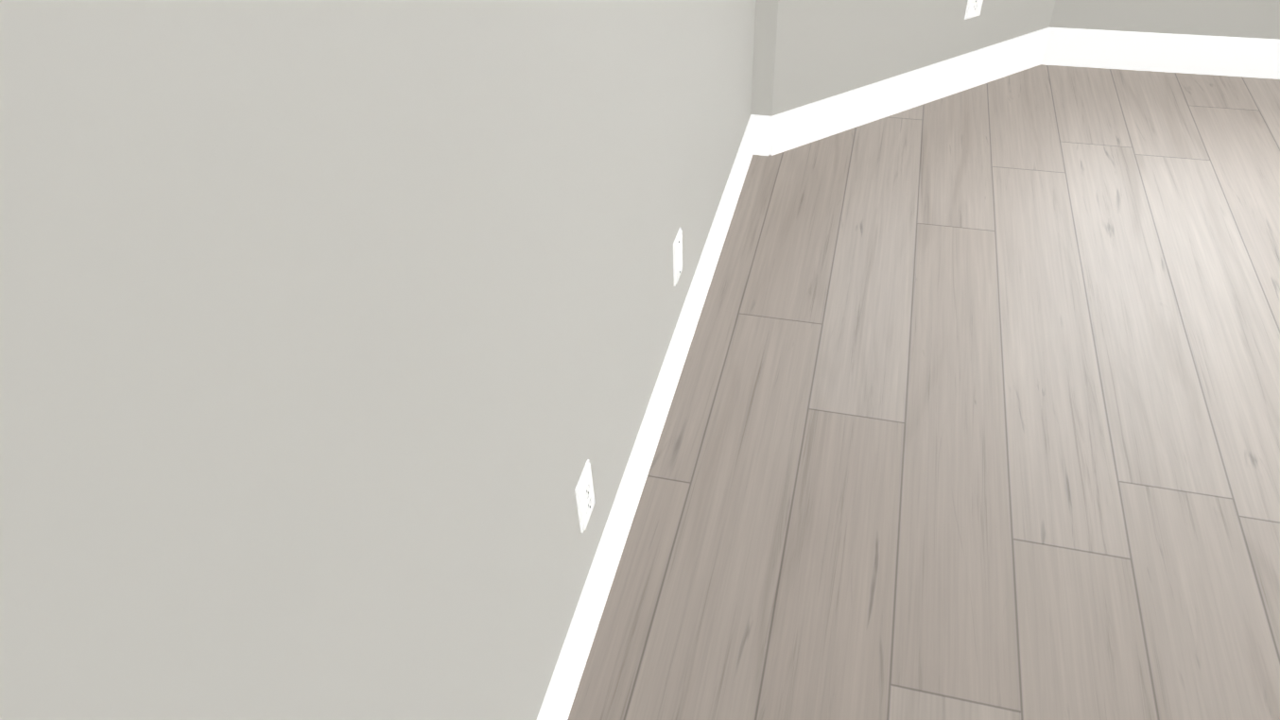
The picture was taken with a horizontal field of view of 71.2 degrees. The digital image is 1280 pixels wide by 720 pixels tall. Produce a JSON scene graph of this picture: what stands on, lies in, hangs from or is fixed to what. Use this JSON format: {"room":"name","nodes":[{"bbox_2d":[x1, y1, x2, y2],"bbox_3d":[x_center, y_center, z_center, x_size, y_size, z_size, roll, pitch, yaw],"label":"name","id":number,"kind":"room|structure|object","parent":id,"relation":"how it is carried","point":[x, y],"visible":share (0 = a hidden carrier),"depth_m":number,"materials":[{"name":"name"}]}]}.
{"room":"empty room","nodes":[
{"label":"empty room","id":0,"kind":"room"},
{"bbox_2d":[0,0,756,719],"bbox_3d":[-0.553,0.243,0.082,0.250,3.350,6.440,8,43,12],"label":"wall","id":1,"kind":"structure","parent":0,"point":[335,338],"depth_m":0.71,"materials":[{"name":"grey paint"}]},
{"bbox_2d":[574,459,594,533],"bbox_3d":[-0.092,0.236,1.544,0.009,0.115,0.070,8,43,12],"label":"electrical outlet","id":2,"kind":"object","parent":1,"relation":"attached to","point":[584,495],"visible":1,"depth_m":1.53,"materials":[{"name":"white plastic"}]},
{"bbox_2d":[536,114,754,719],"bbox_3d":[-0.370,1.191,0.894,0.014,0.140,5.940,8,43,12],"label":"baseboard","id":3,"kind":"structure","parent":1,"relation":"attached to","point":[565,680],"depth_m":1.89,"materials":[{"name":"white wood"}]},
{"bbox_2d":[673,227,682,286],"bbox_3d":[0.088,-0.237,2.056,0.007,0.115,0.070,8,43,12],"label":"electrical outlet","id":4,"kind":"object","parent":1,"relation":"attached to","point":[677,255],"visible":1,"depth_m":2.04,"materials":[{"name":"white plastic"}]},
{"bbox_2d":[751,0,778,116],"bbox_3d":[0.259,-1.786,2.274,0.318,3.350,0.250,8,43,12],"label":"wall","id":5,"kind":"structure","parent":0,"point":[765,41],"depth_m":2.82,"materials":[{"name":"grey paint"}]},
{"bbox_2d":[750,114,771,155],"bbox_3d":[0.402,-0.752,2.994,0.068,0.140,0.014,8,43,12],"label":"baseboard","id":6,"kind":"structure","parent":5,"relation":"attached to","point":[762,134],"depth_m":2.98,"materials":[{"name":"white wood"}]},
{"bbox_2d":[771,0,1055,116],"bbox_3d":[0.918,-1.998,2.464,1.372,3.350,0.250,-22,45,-20],"label":"wall","id":7,"kind":"structure","parent":0,"point":[824,49],"depth_m":2.99,"materials":[{"name":"grey paint"}]},
{"bbox_2d":[769,27,1050,155],"bbox_3d":[0.994,-0.975,3.201,1.271,0.140,0.014,-22,45,-20],"label":"baseboard","id":8,"kind":"structure","parent":7,"relation":"attached to","point":[821,119],"depth_m":3.17,"materials":[{"name":"white wood"}]},
{"bbox_2d":[964,0,982,19],"bbox_3d":[1.164,-1.245,3.097,0.070,0.115,0.009,-22,45,-20],"label":"outlet","id":9,"kind":"object","parent":7,"relation":"attached to","point":[973,8],"visible":1,"depth_m":3.11,"materials":[{"name":"white plastic"}]},
{"bbox_2d":[567,64,1279,719],"bbox_3d":[1.493,1.209,0.871,3.632,0.020,6.820,8,43,12],"label":"floor","id":10,"kind":"structure","parent":0,"point":[974,412],"depth_m":2.06,"materials":[{"name":"brown wood"}]},
{"bbox_2d":[1048,0,1279,39],"bbox_3d":[2.304,-2.106,2.492,1.822,3.350,0.250,8,43,12],"label":"wall","id":11,"kind":"structure","parent":0,"point":[1259,19],"depth_m":3.24,"materials":[{"name":"grey paint"}]},
{"bbox_2d":[1040,27,1279,79],"bbox_3d":[2.328,-1.089,3.239,1.624,0.140,0.014,8,43,12],"label":"baseboard","id":12,"kind":"structure","parent":11,"relation":"attached to","point":[1189,54],"depth_m":3.32,"materials":[{"name":"white wood"}]}
]}

